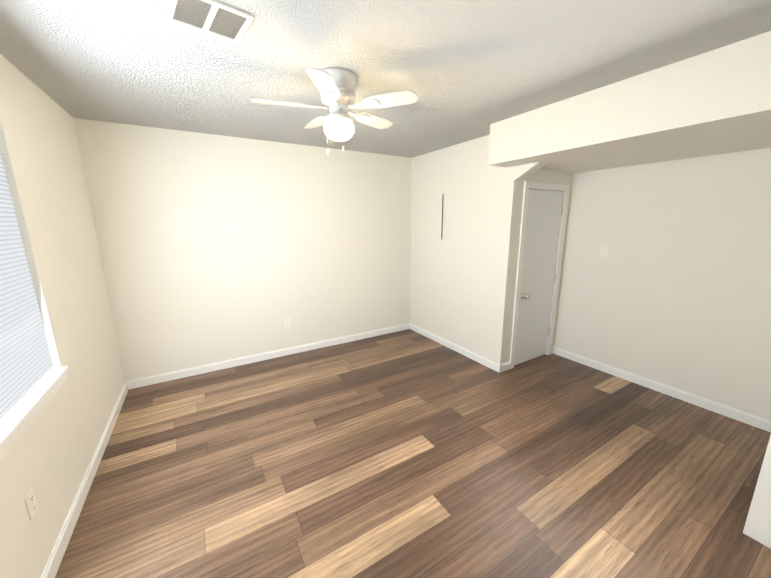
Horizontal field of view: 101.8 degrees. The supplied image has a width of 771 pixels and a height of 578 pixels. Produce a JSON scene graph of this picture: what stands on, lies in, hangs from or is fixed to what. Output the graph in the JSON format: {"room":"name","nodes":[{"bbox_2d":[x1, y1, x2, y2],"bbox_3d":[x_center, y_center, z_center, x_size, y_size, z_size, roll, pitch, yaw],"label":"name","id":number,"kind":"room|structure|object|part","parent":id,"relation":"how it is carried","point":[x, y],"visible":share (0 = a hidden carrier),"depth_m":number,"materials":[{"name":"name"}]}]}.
{"room":"empty bedroom","nodes":[
{"label":"empty bedroom","id":0,"kind":"room"},
{"bbox_2d":[0,54,124,577],"bbox_3d":[-1.459,0.199,0.890,0.160,2.440,4.497,-8,14,-30],"label":"wall","id":1,"kind":"structure","parent":0,"point":[48,456],"depth_m":1.83,"materials":[{"name":"white paint"}]},
{"bbox_2d":[24,487,38,520],"bbox_3d":[-1.542,0.936,1.366,0.008,0.115,0.070,-8,14,-30],"label":"electrical outlet","id":2,"kind":"object","parent":1,"relation":"attached to","point":[31,503],"visible":1,"depth_m":1.36,"materials":[{"name":"white plastic"}]},
{"bbox_2d":[0,149,67,460],"bbox_3d":[-1.651,-0.053,1.222,0.142,1.385,1.060,-8,14,-30],"label":"window","id":3,"kind":"structure","parent":1,"relation":"in","point":[32,380],"depth_m":1.50,"materials":[{"name":"white plastic"}]},
{"bbox_2d":[41,381,128,577],"bbox_3d":[-1.377,1.340,1.181,0.015,0.085,4.497,-8,14,-30],"label":"baseboard","id":4,"kind":"structure","parent":1,"relation":"attached to","point":[57,554],"depth_m":1.80,"materials":[{"name":"white wood"}]},
{"bbox_2d":[74,118,411,380],"bbox_3d":[-0.706,-0.466,3.961,4.761,2.440,0.120,-8,14,-30],"label":"wall","id":5,"kind":"structure","parent":0,"point":[213,248],"depth_m":3.36,"materials":[{"name":"white paint"}]},
{"bbox_2d":[129,323,408,388],"bbox_3d":[-1.066,0.751,3.917,3.363,0.085,0.015,-8,14,-30],"label":"baseboard","id":6,"kind":"structure","parent":5,"relation":"attached to","point":[155,379],"depth_m":3.64,"materials":[{"name":"white wood"}]},
{"bbox_2d":[284,318,289,327],"bbox_3d":[-1.185,0.416,3.777,0.070,0.115,0.008,-8,14,-30],"label":"electrical outlet","id":7,"kind":"object","parent":5,"relation":"attached to","point":[286,323],"visible":1,"depth_m":3.77,"materials":[{"name":"white plastic"}]},
{"bbox_2d":[0,0,770,157],"bbox_3d":[0.472,-1.299,1.756,4.961,0.100,5.097,-8,14,-30],"label":"ceiling","id":8,"kind":"structure","parent":0,"point":[466,70],"depth_m":1.64,"materials":[{"name":"grey paint"}]},
{"bbox_2d":[166,0,253,43],"bbox_3d":[-0.738,-1.139,1.317,0.283,0.012,0.253,-10,16,-39],"label":"ceiling vent","id":9,"kind":"object","parent":8,"relation":"in","point":[218,19],"visible":0.96,"depth_m":1.32,"materials":[{"name":"white metal"}]},
{"bbox_2d":[251,67,417,154],"bbox_3d":[-0.308,-1.053,1.935,0.944,0.445,0.914,-8,14,-30],"label":"ceiling fan","id":10,"kind":"object","parent":8,"relation":"hanging from","point":[335,86],"visible":1,"depth_m":1.82,"materials":[{"name":"white"}]},
{"bbox_3d":[-0.285,-0.966,1.925,0.184,0.102,0.184,-8,14,-30],"label":"globe","id":11,"kind":"part","parent":10,"relation":"part of"},
{"bbox_2d":[488,31,770,172],"bbox_3d":[2.220,-1.119,1.925,1.233,0.345,2.920,-8,14,-30],"label":"soffit beam","id":12,"kind":"structure","parent":8,"relation":"attached to","point":[715,102],"depth_m":1.95,"materials":[{"name":"white paint"}]},
{"bbox_2d":[55,329,770,577],"bbox_3d":[0.488,1.185,2.290,4.961,0.100,5.097,-8,14,-30],"label":"floor","id":13,"kind":"structure","parent":0,"point":[408,453],"depth_m":2.00,"materials":[{"name":"wood"}]},
{"bbox_2d":[410,135,546,364],"bbox_3d":[0.909,-0.429,3.744,0.120,2.440,1.917,-8,14,-30],"label":"wall","id":14,"kind":"structure","parent":0,"point":[462,270],"depth_m":3.56,"materials":[{"name":"white paint"}]},
{"bbox_2d":[426,194,443,238],"bbox_3d":[0.622,-0.917,4.000,0.005,0.550,0.326,-8,14,-30],"label":"electrical panel","id":15,"kind":"object","parent":14,"relation":"attached to","point":[434,215],"depth_m":3.99,"materials":[{"name":"white paint"}]},
{"bbox_2d":[409,323,504,372],"bbox_3d":[0.817,0.710,4.051,0.042,0.085,1.655,-8,14,-30],"label":"baseboard","id":16,"kind":"structure","parent":14,"relation":"attached to","point":[484,361],"depth_m":3.83,"materials":[{"name":"white wood"}]},
{"bbox_2d":[463,323,467,332],"bbox_3d":[0.956,0.462,3.736,0.008,0.115,0.070,-8,14,-30],"label":"electrical outlet","id":17,"kind":"object","parent":14,"relation":"attached to","point":[465,328],"visible":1,"depth_m":3.73,"materials":[{"name":"white plastic"}]},
{"bbox_2d":[508,169,572,361],"bbox_3d":[1.657,-0.369,3.442,0.848,2.440,0.120,-8,14,-30],"label":"wall","id":18,"kind":"structure","parent":0,"point":[547,176],"depth_m":3.28,"materials":[{"name":"white paint"}]},
{"bbox_2d":[514,189,563,364],"bbox_3d":[1.687,-0.098,3.432,0.630,1.888,0.101,-8,14,-30],"label":"closet door","id":19,"kind":"structure","parent":18,"relation":"in","point":[544,210],"depth_m":3.43,"materials":[{"name":"white paint"}]},
{"bbox_2d":[509,181,569,368],"bbox_3d":[1.651,-0.137,3.477,0.762,1.970,0.138,-8,14,-30],"label":"door frame","id":20,"kind":"structure","parent":18,"relation":"attached to","point":[564,188],"depth_m":3.36,"materials":[{"name":"white wood"}]},
{"bbox_2d":[553,148,770,420],"bbox_3d":[2.402,-0.311,3.146,0.120,2.440,4.497,-8,14,-30],"label":"wall","id":21,"kind":"structure","parent":0,"point":[672,288],"depth_m":2.76,"materials":[{"name":"white paint"}]},
{"bbox_2d":[600,245,608,256],"bbox_3d":[2.258,-0.391,3.239,0.016,0.115,0.070,-8,14,-30],"label":"light switch","id":22,"kind":"object","parent":21,"relation":"attached to","point":[603,251],"visible":1,"depth_m":3.24,"materials":[{"name":"white plastic"}]},
{"bbox_2d":[551,346,770,431],"bbox_3d":[2.518,0.911,3.062,0.041,0.085,1.855,-8,14,-30],"label":"baseboard","id":23,"kind":"structure","parent":21,"relation":"attached to","point":[764,424],"depth_m":2.87,"materials":[{"name":"white wood"}]},
{"bbox_2d":[743,435,770,548],"bbox_3d":[2.458,0.178,1.691,1.353,2.095,0.125,-8,14,-30],"label":"wall","id":24,"kind":"structure","parent":0,"point":[757,526],"depth_m":1.55,"materials":[{"name":"white paint"}]}
]}

